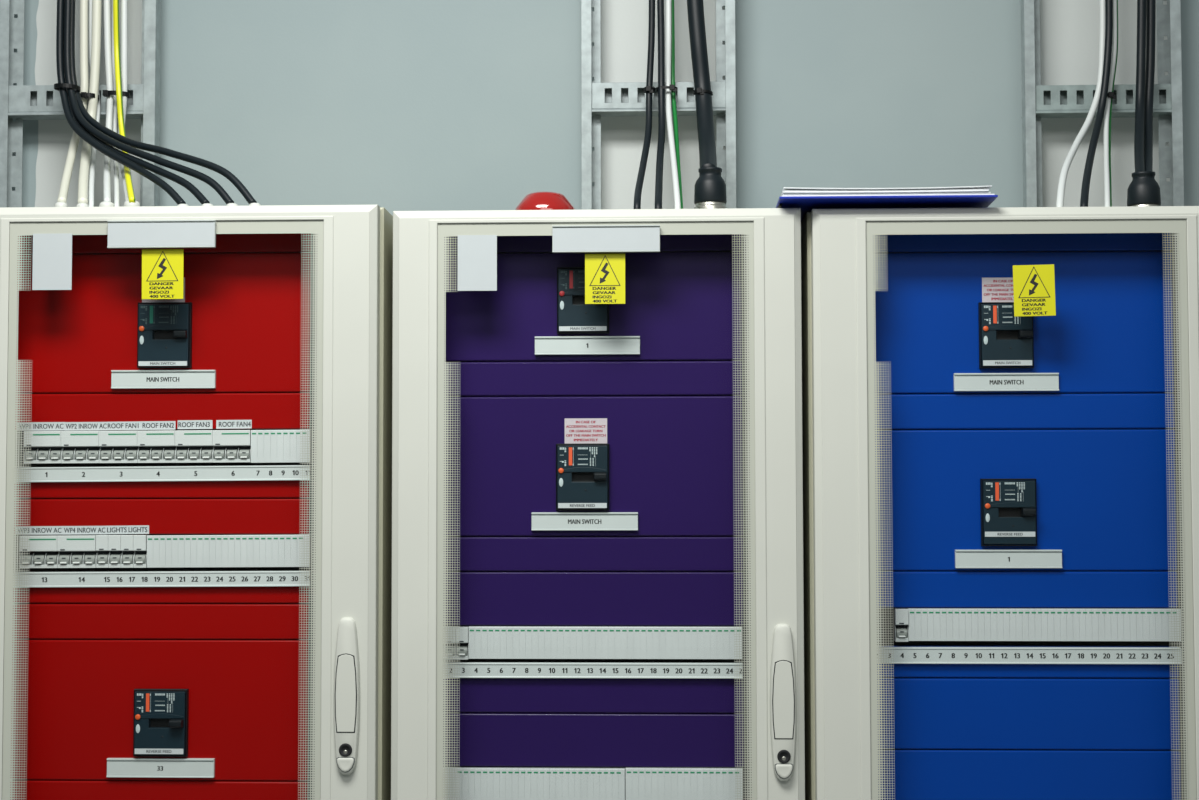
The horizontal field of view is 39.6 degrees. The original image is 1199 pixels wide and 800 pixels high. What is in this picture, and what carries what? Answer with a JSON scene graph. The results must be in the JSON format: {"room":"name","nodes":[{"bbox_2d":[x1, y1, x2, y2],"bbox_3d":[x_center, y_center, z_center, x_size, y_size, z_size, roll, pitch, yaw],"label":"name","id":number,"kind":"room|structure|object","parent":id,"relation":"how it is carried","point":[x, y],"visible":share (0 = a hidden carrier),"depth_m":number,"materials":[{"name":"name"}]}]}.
{"room":"electrical room","nodes":[
{"label":"electrical room","id":0,"kind":"room"},
{"bbox_2d":[12,0,1198,215],"bbox_3d":[0.099,0.200,2.802,6.400,3.050,0.120,0,-3,2],"label":"wall","id":1,"kind":"structure","parent":0,"point":[393,105],"depth_m":2.78,"materials":[{"name":"grey paint"}]},
{"bbox_2d":[0,0,160,206],"bbox_3d":[-0.859,-0.251,2.763,0.261,1.550,0.065,0,-3,2],"label":"ladder","id":2,"kind":"object","parent":1,"relation":"attached to","point":[20,102],"visible":0.36,"depth_m":2.75,"materials":[{"name":"metal"}]},
{"bbox_2d":[581,0,735,209],"bbox_3d":[0.097,-0.254,2.730,0.251,1.550,0.065,0,-3,2],"label":"ladder","id":3,"kind":"object","parent":1,"relation":"attached to","point":[598,99],"visible":0.3,"depth_m":2.71,"materials":[{"name":"metal"}]},
{"bbox_2d":[1020,0,1183,206],"bbox_3d":[0.814,-0.257,2.705,0.250,1.550,0.065,0,-3,2],"label":"ladder","id":4,"kind":"object","parent":1,"relation":"attached to","point":[1039,101],"visible":0.33,"depth_m":2.69,"materials":[{"name":"metal"}]},
{"bbox_3d":[0.018,1.667,0.356,6.400,0.100,4.640,0,-3,2],"label":"floor","id":5,"kind":"structure","parent":0,"visible":0},
{"bbox_2d":[0,205,392,799],"bbox_3d":[-0.595,0.721,2.446,0.588,1.980,0.313,0,-3,2],"label":"tall cabinet","id":6,"kind":"object","parent":5,"relation":"on","point":[289,687],"depth_m":2.38,"materials":[{"name":"beige metal"}]},
{"bbox_2d":[19,535,59,567],"bbox_3d":[-0.804,0.218,2.393,0.054,0.046,0.018,0,-3,2],"label":"circuit breaker","id":7,"kind":"object","parent":6,"relation":"attached to","point":[44,553],"visible":0.9,"depth_m":2.39,"materials":[{"name":"white plastic"}]},
{"bbox_2d":[16,526,62,534],"bbox_3d":[-0.806,0.188,2.395,0.068,0.012,0.001,-1,-3,2],"label":"paper label","id":8,"kind":"object","parent":6,"relation":"attached to","point":[34,530],"visible":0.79,"depth_m":2.40,"materials":[{"name":"grey paper"}]},
{"bbox_2d":[17,422,64,430],"bbox_3d":[-0.805,0.038,2.402,0.069,0.012,0.001,-1,-3,2],"label":"paper label","id":9,"kind":"object","parent":6,"relation":"attached to","point":[35,426],"visible":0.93,"depth_m":2.40,"materials":[{"name":"grey paper"}]},
{"bbox_2d":[24,431,62,463],"bbox_3d":[-0.800,0.068,2.400,0.054,0.046,0.018,0,-3,2],"label":"circuit breaker","id":10,"kind":"object","parent":6,"relation":"attached to","point":[45,446],"visible":1,"depth_m":2.39,"materials":[{"name":"white plastic"}]},
{"bbox_2d":[32,233,71,289],"bbox_3d":[-0.772,-0.195,2.350,0.056,0.080,0.001,0,-3,2],"label":"sticker","id":11,"kind":"object","parent":6,"relation":"attached to","point":[52,253],"visible":1,"depth_m":2.35,"materials":[{"name":"white paper"}]},
{"bbox_2d":[55,202,67,206],"bbox_3d":[-0.807,-0.282,2.495,0.024,0.028,0.020,0,-3,2],"label":"cable gland","id":12,"kind":"object","parent":6,"relation":"attached to","point":[58,204],"visible":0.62,"depth_m":2.49,"materials":[{"name":"grey plastic"}]},
{"bbox_2d":[57,0,88,202],"bbox_3d":[-0.830,-0.659,2.621,0.025,0.747,0.229,0,-3,-10],"label":"power cable","id":13,"kind":"object","parent":12,"relation":"attached to","point":[84,78],"visible":0.84,"depth_m":2.71,"materials":[{"name":"grey plastic"}]},
{"bbox_2d":[57,535,97,567],"bbox_3d":[-0.749,0.218,2.391,0.055,0.046,0.018,0,-3,2],"label":"circuit breaker","id":14,"kind":"object","parent":6,"relation":"attached to","point":[75,551],"visible":1,"depth_m":2.38,"materials":[{"name":"white plastic"}]},
{"bbox_2d":[61,431,100,462],"bbox_3d":[-0.746,0.068,2.398,0.055,0.046,0.018,0,-3,2],"label":"circuit breaker","id":15,"kind":"object","parent":6,"relation":"attached to","point":[78,446],"visible":1,"depth_m":2.39,"materials":[{"name":"white plastic"}]},
{"bbox_2d":[76,203,88,206],"bbox_3d":[-0.774,-0.281,2.494,0.023,0.026,0.020,0,-3,2],"label":"cable gland","id":16,"kind":"object","parent":6,"relation":"attached to","point":[78,204],"visible":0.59,"depth_m":2.49,"materials":[{"name":"grey plastic"}]},
{"bbox_2d":[78,0,101,203],"bbox_3d":[-0.804,-0.658,2.620,0.025,0.749,0.233,0,-3,-13],"label":"power cable","id":17,"kind":"object","parent":16,"relation":"attached to","point":[96,4],"visible":0.82,"depth_m":2.71,"materials":[{"name":"grey plastic"}]},
{"bbox_2d":[80,92,98,99],"bbox_3d":[-0.835,-0.494,2.721,0.033,0.011,0.037,0,-3,2],"label":"cable tie","id":18,"kind":"object","parent":17,"relation":"attached to","point":[85,95],"visible":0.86,"depth_m":2.71,"materials":[{"name":"black plastic"}]},
{"bbox_2d":[63,526,105,534],"bbox_3d":[-0.740,0.187,2.393,0.063,0.012,0.001,0,-3,2],"label":"paper label","id":19,"kind":"object","parent":6,"relation":"attached to","point":[67,530],"visible":1,"depth_m":2.39,"materials":[{"name":"grey paper"}]},
{"bbox_2d":[65,422,106,430],"bbox_3d":[-0.740,0.038,2.400,0.062,0.012,0.001,-1,-3,2],"label":"paper label","id":20,"kind":"object","parent":6,"relation":"attached to","point":[69,426],"visible":1,"depth_m":2.40,"materials":[{"name":"grey paper"}]},
{"bbox_2d":[89,0,99,206],"bbox_3d":[-0.800,-0.646,2.628,0.020,0.771,0.249,1,-3,-15],"label":"power cable","id":21,"kind":"object","parent":6,"relation":"attached to","point":[93,150],"visible":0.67,"depth_m":2.69,"materials":[{"name":"grey plastic"}]},
{"bbox_2d":[96,535,109,567],"bbox_3d":[-0.711,0.217,2.390,0.018,0.046,0.018,0,-3,2],"label":"circuit breaker","id":22,"kind":"object","parent":6,"relation":"attached to","point":[102,560],"visible":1,"depth_m":2.38,"materials":[{"name":"white plastic"}]},
{"bbox_2d":[99,201,114,206],"bbox_3d":[-0.737,-0.282,2.492,0.028,0.028,0.024,0,-3,2],"label":"cable gland","id":23,"kind":"object","parent":6,"relation":"attached to","point":[105,203],"visible":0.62,"depth_m":2.48,"materials":[{"name":"grey plastic"}]},
{"bbox_2d":[103,0,112,201],"bbox_3d":[-0.769,-0.659,2.620,0.017,0.746,0.236,1,-3,-18],"label":"power cable","id":24,"kind":"object","parent":23,"relation":"attached to","point":[107,14],"visible":0.86,"depth_m":2.72,"materials":[{"name":"grey plastic"}]},
{"bbox_2d":[103,90,129,97],"bbox_3d":[-0.789,-0.499,2.722,0.044,0.011,0.026,0,-3,2],"label":"cable tie","id":25,"kind":"object","parent":24,"relation":"attached to","point":[106,93],"visible":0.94,"depth_m":2.71,"materials":[{"name":"black plastic"}]},
{"bbox_2d":[112,0,118,206],"bbox_3d":[-0.760,-0.647,2.626,0.011,0.771,0.248,1,-3,-18],"label":"power cable","id":26,"kind":"object","parent":6,"relation":"attached to","point":[114,123],"visible":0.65,"depth_m":2.73,"materials":[{"name":"grey plastic"}]},
{"bbox_2d":[108,535,122,567],"bbox_3d":[-0.693,0.217,2.389,0.018,0.046,0.018,0,-3,2],"label":"circuit breaker","id":27,"kind":"object","parent":6,"relation":"attached to","point":[114,541],"visible":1,"depth_m":2.38,"materials":[{"name":"white plastic"}]},
{"bbox_2d":[106,526,127,533],"bbox_3d":[-0.693,0.186,2.391,0.031,0.012,0.001,-1,-3,2],"label":"paper label","id":28,"kind":"object","parent":6,"relation":"attached to","point":[109,529],"visible":1,"depth_m":2.39,"materials":[{"name":"grey paper"}]},
{"bbox_2d":[99,431,138,462],"bbox_3d":[-0.690,0.068,2.396,0.055,0.046,0.018,-1,-3,2],"label":"circuit breaker","id":29,"kind":"object","parent":6,"relation":"attached to","point":[116,446],"visible":1,"depth_m":2.39,"materials":[{"name":"white plastic"}]},
{"bbox_2d":[107,421,138,429],"bbox_3d":[-0.685,0.037,2.398,0.047,0.012,0.001,0,-3,2],"label":"paper label","id":30,"kind":"object","parent":6,"relation":"attached to","point":[134,425],"visible":1,"depth_m":2.40,"materials":[{"name":"grey paper"}]},
{"bbox_2d":[118,0,128,200],"bbox_3d":[-0.745,-0.661,2.627,0.014,0.743,0.218,1,-3,-19],"label":"power cable","id":31,"kind":"object","parent":6,"relation":"attached to","point":[124,79],"visible":0.56,"depth_m":2.72,"materials":[{"name":"grey plastic"}]},
{"bbox_2d":[121,535,134,567],"bbox_3d":[-0.675,0.217,2.389,0.018,0.046,0.018,0,-3,2],"label":"circuit breaker","id":32,"kind":"object","parent":6,"relation":"attached to","point":[127,559],"visible":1,"depth_m":2.38,"materials":[{"name":"white plastic"}]},
{"bbox_2d":[124,200,139,206],"bbox_3d":[-0.700,-0.283,2.491,0.029,0.030,0.026,0,-3,2],"label":"cable gland","id":33,"kind":"object","parent":6,"relation":"attached to","point":[127,203],"visible":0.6,"depth_m":2.48,"materials":[{"name":"grey plastic"}]},
{"bbox_2d":[113,0,135,202],"bbox_3d":[-0.739,-0.660,2.612,0.022,0.746,0.251,1,-3,-23],"label":"cable","id":34,"kind":"object","parent":33,"relation":"attached to","point":[116,31],"visible":0.84,"depth_m":2.69,"materials":[{"name":"yellow plastic"}]},
{"bbox_2d":[128,525,148,533],"bbox_3d":[-0.662,0.186,2.390,0.031,0.012,0.001,-1,-3,2],"label":"paper label","id":35,"kind":"object","parent":6,"relation":"attached to","point":[132,529],"visible":1,"depth_m":2.39,"materials":[{"name":"grey paper"}]},
{"bbox_2d":[133,535,147,567],"bbox_3d":[-0.657,0.217,2.388,0.018,0.046,0.018,0,-3,2],"label":"circuit breaker","id":36,"kind":"object","parent":6,"relation":"attached to","point":[139,541],"visible":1,"depth_m":2.38,"materials":[{"name":"white plastic"}]},
{"bbox_2d":[137,430,176,462],"bbox_3d":[-0.635,0.067,2.394,0.054,0.046,0.018,0,-3,2],"label":"circuit breaker","id":37,"kind":"object","parent":6,"relation":"attached to","point":[154,446],"visible":1,"depth_m":2.39,"materials":[{"name":"white plastic"}]},
{"bbox_2d":[139,421,175,429],"bbox_3d":[-0.636,0.037,2.396,0.052,0.012,0.001,0,-3,2],"label":"paper label","id":38,"kind":"object","parent":6,"relation":"attached to","point":[143,425],"visible":1,"depth_m":2.40,"materials":[{"name":"grey paper"}]},
{"bbox_2d":[106,758,214,777],"bbox_3d":[-0.625,0.524,2.371,0.154,0.027,0.007,0,-3,2],"label":"label holder","id":39,"kind":"object","parent":6,"relation":"attached to","point":[116,767],"visible":1,"depth_m":2.37,"materials":[{"name":"white plastic"}]},
{"bbox_2d":[133,689,188,756],"bbox_3d":[-0.625,0.459,2.364,0.077,0.095,0.025,0,-3,2],"label":"switch","id":40,"kind":"object","parent":6,"relation":"attached to","point":[161,718],"visible":1,"depth_m":2.37,"materials":[{"name":"black plastic"}]},
{"bbox_2d":[107,220,215,248],"bbox_3d":[-0.615,-0.233,2.340,0.152,0.039,0.007,0,-3,2],"label":"label holder","id":41,"kind":"object","parent":6,"relation":"attached to","point":[121,233],"visible":1,"depth_m":2.34,"materials":[{"name":"white plastic"}]},
{"bbox_2d":[142,249,183,298],"bbox_3d":[-0.615,-0.177,2.343,0.059,0.070,0.001,0,-3,2],"label":"sign","id":42,"kind":"object","parent":6,"relation":"attached to","point":[162,269],"visible":1,"depth_m":2.34,"materials":[{"name":"yellow"}]},
{"bbox_2d":[111,370,215,388],"bbox_3d":[-0.627,-0.030,2.396,0.151,0.026,0.007,0,-3,2],"label":"label holder","id":43,"kind":"object","parent":6,"relation":"attached to","point":[120,379],"visible":1,"depth_m":2.39,"materials":[{"name":"white plastic"}]},
{"bbox_2d":[142,277,184,302],"bbox_3d":[-0.629,-0.159,2.404,0.062,0.036,0.001,0,-3,2],"label":"notice","id":44,"kind":"object","parent":6,"relation":"attached to","point":[183,299],"visible":0.06,"depth_m":2.40,"materials":[{"name":"grey paper"}]},
{"bbox_2d":[137,302,191,367],"bbox_3d":[-0.626,-0.094,2.391,0.077,0.094,0.021,0,-3,2],"label":"switch","id":45,"kind":"object","parent":6,"relation":"attached to","point":[164,329],"visible":1,"depth_m":2.39,"materials":[{"name":"black plastic"}]},
{"bbox_2d":[175,430,213,462],"bbox_3d":[-0.581,0.067,2.392,0.054,0.046,0.018,0,-3,2],"label":"circuit breaker","id":46,"kind":"object","parent":6,"relation":"attached to","point":[193,446],"visible":1,"depth_m":2.38,"materials":[{"name":"white plastic"}]},
{"bbox_2d":[178,420,212,428],"bbox_3d":[-0.582,0.035,2.394,0.051,0.013,0.001,-1,-3,2],"label":"paper label","id":47,"kind":"object","parent":6,"relation":"attached to","point":[182,424],"visible":1,"depth_m":2.39,"materials":[{"name":"grey paper"}]},
{"bbox_2d":[212,430,250,462],"bbox_3d":[-0.527,0.067,2.390,0.054,0.046,0.018,0,-3,2],"label":"circuit breaker","id":48,"kind":"object","parent":6,"relation":"attached to","point":[229,445],"visible":1,"depth_m":2.38,"materials":[{"name":"white plastic"}]},
{"bbox_2d":[226,203,237,205],"bbox_3d":[-0.548,-0.281,2.486,0.023,0.025,0.020,0,-3,2],"label":"cable gland","id":49,"kind":"object","parent":6,"relation":"attached to","point":[228,204],"visible":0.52,"depth_m":2.48,"materials":[{"name":"grey plastic"}]},
{"bbox_2d":[64,0,233,203],"bbox_3d":[-0.711,-0.659,2.590,0.371,0.750,0.030,-2,-3,32],"label":"power cable","id":50,"kind":"object","parent":49,"relation":"attached to","point":[216,186],"visible":1,"depth_m":2.60,"materials":[{"name":"black rubber"}]},
{"bbox_2d":[216,420,251,428],"bbox_3d":[-0.525,0.035,2.392,0.051,0.013,0.001,-1,-3,2],"label":"paper label","id":51,"kind":"object","parent":6,"relation":"attached to","point":[220,424],"visible":1,"depth_m":2.39,"materials":[{"name":"grey paper"}]},
{"bbox_2d":[249,203,259,205],"bbox_3d":[-0.514,-0.281,2.484,0.023,0.025,0.020,0,-3,2],"label":"cable gland","id":52,"kind":"object","parent":6,"relation":"attached to","point":[251,204],"visible":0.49,"depth_m":2.48,"materials":[{"name":"grey plastic"}]},
{"bbox_2d":[71,0,256,203],"bbox_3d":[-0.692,-0.659,2.597,0.405,0.750,0.026,-2,-3,31],"label":"power cable","id":53,"kind":"object","parent":52,"relation":"attached to","point":[232,178],"visible":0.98,"depth_m":2.58,"materials":[{"name":"black rubber"}]},
{"bbox_2d":[54,83,80,91],"bbox_3d":[-0.858,-0.503,2.685,0.041,0.009,0.040,0,-3,2],"label":"cable tie","id":54,"kind":"object","parent":53,"relation":"attached to","point":[57,85],"visible":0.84,"depth_m":2.67,"materials":[{"name":"black plastic"}]},
{"bbox_3d":[-0.585,-0.281,2.487,0.023,0.025,0.020,0,-3,2],"label":"cable gland","id":55,"kind":"object","parent":6,"relation":"attached to","visible":0},
{"bbox_2d":[64,0,209,203],"bbox_3d":[-0.733,-0.658,2.600,0.355,0.750,0.023,-2,-3,35],"label":"power cable","id":56,"kind":"object","parent":55,"relation":"attached to","point":[201,198],"visible":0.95,"depth_m":2.55,"materials":[{"name":"black rubber"}]},
{"bbox_3d":[-0.622,-0.280,2.488,0.023,0.024,0.020,0,-3,2],"label":"cable gland","id":57,"kind":"object","parent":6,"relation":"attached to","visible":0},
{"bbox_2d":[56,0,185,204],"bbox_3d":[-0.752,-0.658,2.595,0.319,0.750,0.023,-2,-3,37],"label":"power cable","id":58,"kind":"object","parent":57,"relation":"attached to","point":[176,197],"visible":0.99,"depth_m":2.63,"materials":[{"name":"black rubber"}]},
{"bbox_2d":[391,208,804,799],"bbox_3d":[0.001,0.723,2.425,0.578,1.971,0.313,0,-3,2],"label":"tall cabinet","id":59,"kind":"object","parent":5,"relation":"on","point":[704,424],"depth_m":2.36,"materials":[{"name":"beige metal"}]},
{"bbox_2d":[443,627,455,659],"bbox_3d":[-0.212,0.345,2.367,0.017,0.046,0.018,0,-3,2],"label":"circuit breaker","id":60,"kind":"object","parent":59,"relation":"attached to","point":[449,628],"visible":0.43,"depth_m":2.36,"materials":[{"name":"white plastic"}]},
{"bbox_2d":[456,626,468,659],"bbox_3d":[-0.195,0.345,2.366,0.017,0.046,0.018,0,-3,2],"label":"circuit breaker","id":61,"kind":"object","parent":59,"relation":"attached to","point":[462,642],"visible":0.91,"depth_m":2.36,"materials":[{"name":"white plastic"}]},
{"bbox_2d":[457,235,496,290],"bbox_3d":[-0.171,-0.192,2.329,0.055,0.078,0.001,0,-3,2],"label":"sticker","id":62,"kind":"object","parent":59,"relation":"attached to","point":[477,254],"visible":1,"depth_m":2.33,"materials":[{"name":"white paper"}]},
{"bbox_2d":[515,192,574,209],"bbox_3d":[-0.079,-0.282,2.429,0.090,0.039,0.090,0,-3,2],"label":"beacon","id":63,"kind":"object","parent":59,"relation":"on","point":[536,200],"visible":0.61,"depth_m":2.40,"materials":[{"name":"red plastic"}]},
{"bbox_2d":[556,444,608,509],"bbox_3d":[-0.024,0.109,2.361,0.076,0.094,0.021,0,-3,2],"label":"switch","id":64,"kind":"object","parent":59,"relation":"attached to","point":[582,472],"visible":1,"depth_m":2.36,"materials":[{"name":"black plastic"}]},
{"bbox_2d":[557,267,608,333],"bbox_3d":[-0.024,-0.142,2.372,0.074,0.094,0.021,0,-3,2],"label":"switch","id":65,"kind":"object","parent":59,"relation":"attached to","point":[574,316],"visible":0.69,"depth_m":2.37,"materials":[{"name":"black plastic"}]},
{"bbox_2d":[531,512,637,530],"bbox_3d":[-0.021,0.172,2.365,0.151,0.026,0.007,0,-3,2],"label":"label holder","id":66,"kind":"object","parent":59,"relation":"attached to","point":[540,520],"visible":1,"depth_m":2.36,"materials":[{"name":"white plastic"}]},
{"bbox_2d":[565,418,606,443],"bbox_3d":[-0.019,0.044,2.374,0.061,0.036,0.001,0,-3,2],"label":"notice","id":67,"kind":"object","parent":59,"relation":"attached to","point":[577,430],"visible":1,"depth_m":2.37,"materials":[{"name":"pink paper"}]},
{"bbox_2d":[535,336,639,354],"bbox_3d":[-0.017,-0.078,2.376,0.150,0.026,0.007,0,-3,2],"label":"label holder","id":68,"kind":"object","parent":59,"relation":"attached to","point":[544,345],"visible":1,"depth_m":2.37,"materials":[{"name":"white plastic"}]},
{"bbox_2d":[585,254,624,303],"bbox_3d":[0.008,-0.169,2.321,0.056,0.070,0.001,0,-3,2],"label":"sign","id":69,"kind":"object","parent":59,"relation":"attached to","point":[604,273],"visible":1,"depth_m":2.32,"materials":[{"name":"yellow"}]},
{"bbox_2d":[552,225,659,252],"bbox_3d":[0.009,-0.224,2.318,0.150,0.038,0.007,0,-3,2],"label":"label holder","id":70,"kind":"object","parent":59,"relation":"attached to","point":[565,238],"visible":1,"depth_m":2.32,"materials":[{"name":"white plastic"}]},
{"bbox_2d":[634,0,654,208],"bbox_3d":[0.068,-0.646,2.585,0.015,0.780,0.227,0,-3,8],"label":"power cable","id":71,"kind":"object","parent":59,"relation":"attached to","point":[651,30],"visible":0.88,"depth_m":2.67,"materials":[{"name":"black rubber"}]},
{"bbox_2d":[644,86,654,92],"bbox_3d":[0.080,-0.498,2.680,0.018,0.011,0.020,0,-3,2],"label":"cable tie","id":72,"kind":"object","parent":71,"relation":"attached to","point":[649,89],"visible":1,"depth_m":2.67,"materials":[{"name":"black plastic"}]},
{"bbox_2d":[655,0,664,208],"bbox_3d":[0.093,-0.646,2.584,0.013,0.780,0.226,0,-3,3],"label":"power cable","id":73,"kind":"object","parent":59,"relation":"attached to","point":[660,3],"visible":0.85,"depth_m":2.67,"materials":[{"name":"black rubber"}]},
{"bbox_2d":[665,0,680,208],"bbox_3d":[0.114,-0.646,2.587,0.011,0.780,0.233,0,-3,-1],"label":"power cable","id":74,"kind":"object","parent":59,"relation":"attached to","point":[677,204],"visible":0.91,"depth_m":2.67,"materials":[{"name":"grey plastic"}]},
{"bbox_2d":[656,85,676,91],"bbox_3d":[0.108,-0.500,2.684,0.034,0.011,0.023,0,-3,2],"label":"cable tie","id":75,"kind":"object","parent":74,"relation":"attached to","point":[673,88],"visible":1,"depth_m":2.67,"materials":[{"name":"black plastic"}]},
{"bbox_2d":[671,0,682,208],"bbox_3d":[0.121,-0.645,2.603,0.011,0.780,0.219,0,-3,-1],"label":"cable","id":76,"kind":"object","parent":59,"relation":"attached to","point":[673,96],"visible":0.76,"depth_m":2.69,"materials":[{"name":"green plastic"}]},
{"bbox_2d":[694,167,726,208],"bbox_3d":[0.167,-0.304,2.512,0.050,0.090,0.050,0,-3,2],"label":"boot","id":77,"kind":"object","parent":59,"relation":"on","point":[710,187],"visible":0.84,"depth_m":2.49,"materials":[{"name":"black rubber"}]},
{"bbox_2d":[687,0,716,167],"bbox_3d":[0.165,-0.683,2.614,0.039,0.704,0.166,0,-3,-4],"label":"power cable","id":78,"kind":"object","parent":77,"relation":"attached to","point":[695,8],"visible":0.93,"depth_m":2.66,"materials":[{"name":"black rubber"}]},
{"bbox_2d":[693,88,712,94],"bbox_3d":[0.166,-0.491,2.670,0.032,0.011,0.035,0,-3,2],"label":"cable tie","id":79,"kind":"object","parent":78,"relation":"attached to","point":[701,91],"visible":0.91,"depth_m":2.65,"materials":[{"name":"black plastic"}]},
{"bbox_2d":[776,186,997,221],"bbox_3d":[0.401,-0.278,2.392,0.299,0.024,0.200,0,-3,2],"label":"book","id":80,"kind":"object","parent":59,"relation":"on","point":[807,199],"visible":0.57,"depth_m":2.30,"materials":[{"name":"blue paper"}]},
{"bbox_2d":[801,206,1198,799],"bbox_3d":[0.590,0.722,2.405,0.582,1.969,0.313,0,-3,2],"label":"tall cabinet","id":81,"kind":"object","parent":5,"relation":"on","point":[896,458],"depth_m":2.34,"materials":[{"name":"beige metal"}]},
{"bbox_2d":[894,608,907,641],"bbox_3d":[0.425,0.317,2.345,0.018,0.045,0.018,0,-3,2],"label":"circuit breaker","id":82,"kind":"object","parent":81,"relation":"attached to","point":[900,614],"visible":1,"depth_m":2.34,"materials":[{"name":"white plastic"}]},
{"bbox_2d":[982,277,1013,301],"bbox_3d":[0.573,-0.156,2.362,0.060,0.035,0.001,0,-3,2],"label":"notice","id":83,"kind":"object","parent":81,"relation":"attached to","point":[993,289],"visible":0.77,"depth_m":2.36,"materials":[{"name":"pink paper"}]},
{"bbox_2d":[953,373,1058,390],"bbox_3d":[0.575,-0.025,2.353,0.147,0.025,0.007,0,-3,2],"label":"label holder","id":84,"kind":"object","parent":81,"relation":"attached to","point":[962,381],"visible":1,"depth_m":2.35,"materials":[{"name":"white plastic"}]},
{"bbox_2d":[978,302,1033,367],"bbox_3d":[0.575,-0.092,2.349,0.075,0.093,0.021,0,-3,2],"label":"switch","id":85,"kind":"object","parent":81,"relation":"attached to","point":[1005,339],"visible":0.92,"depth_m":2.35,"materials":[{"name":"black plastic"}]},
{"bbox_2d":[955,550,1061,567],"bbox_3d":[0.575,0.224,2.342,0.149,0.026,0.007,0,-3,2],"label":"label holder","id":86,"kind":"object","parent":81,"relation":"attached to","point":[963,558],"visible":1,"depth_m":2.34,"materials":[{"name":"white plastic"}]},
{"bbox_2d":[980,479,1036,545],"bbox_3d":[0.576,0.158,2.338,0.077,0.095,0.021,0,-3,2],"label":"switch","id":87,"kind":"object","parent":81,"relation":"attached to","point":[1008,509],"visible":1,"depth_m":2.34,"materials":[{"name":"black plastic"}]},
{"bbox_2d":[1013,264,1055,316],"bbox_3d":[0.600,-0.151,2.300,0.057,0.071,0.001,-1,-3,2],"label":"sign","id":88,"kind":"object","parent":81,"relation":"attached to","point":[1033,285],"visible":1,"depth_m":2.30,"materials":[{"name":"yellow"}]},
{"bbox_2d":[1056,0,1104,206],"bbox_3d":[0.731,-0.647,2.566,0.030,0.782,0.261,-2,-3,32],"label":"power cable","id":89,"kind":"object","parent":81,"relation":"attached to","point":[1064,172],"visible":0.91,"depth_m":2.63,"materials":[{"name":"grey plastic"}]},
{"bbox_2d":[1080,0,1112,206],"bbox_3d":[0.754,-0.647,2.557,0.026,0.782,0.236,-1,-3,27],"label":"power cable","id":90,"kind":"object","parent":81,"relation":"attached to","point":[1084,198],"visible":0.87,"depth_m":2.63,"materials":[{"name":"black rubber"}]},
{"bbox_2d":[1103,0,1116,206],"bbox_3d":[0.777,-0.647,2.562,0.021,0.782,0.236,-1,-3,21],"label":"power cable","id":91,"kind":"object","parent":81,"relation":"attached to","point":[1114,37],"visible":0.83,"depth_m":2.64,"materials":[{"name":"grey plastic"}]},
{"bbox_2d":[1107,92,1115,98],"bbox_3d":[0.813,-0.484,2.658,0.017,0.011,0.020,0,-3,2],"label":"cable tie","id":92,"kind":"object","parent":91,"relation":"attached to","point":[1110,94],"visible":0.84,"depth_m":2.65,"materials":[{"name":"black plastic"}]},
{"bbox_2d":[1109,0,1117,206],"bbox_3d":[0.786,-0.647,2.577,0.017,0.781,0.226,-1,-3,21],"label":"cable","id":93,"kind":"object","parent":81,"relation":"attached to","point":[1117,0],"visible":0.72,"depth_m":2.64,"materials":[{"name":"green plastic"}]},
{"bbox_2d":[1127,171,1160,205],"bbox_3d":[0.814,-0.300,2.489,0.050,0.080,0.050,0,-3,2],"label":"boot","id":94,"kind":"object","parent":81,"relation":"on","point":[1143,190],"visible":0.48,"depth_m":2.47,"materials":[{"name":"black rubber"}]},
{"bbox_2d":[1134,0,1145,175],"bbox_3d":[0.832,-0.681,2.577,0.020,0.714,0.177,-1,-3,20],"label":"power cable","id":95,"kind":"object","parent":94,"relation":"attached to","point":[1141,4],"visible":0.98,"depth_m":2.63,"materials":[{"name":"black rubber"}]},
{"bbox_2d":[1144,0,1155,170],"bbox_3d":[0.850,-0.682,2.593,0.020,0.711,0.174,-1,-3,22],"label":"power cable","id":96,"kind":"object","parent":94,"relation":"attached to","point":[1150,4],"visible":0.9,"depth_m":2.65,"materials":[{"name":"black rubber"}]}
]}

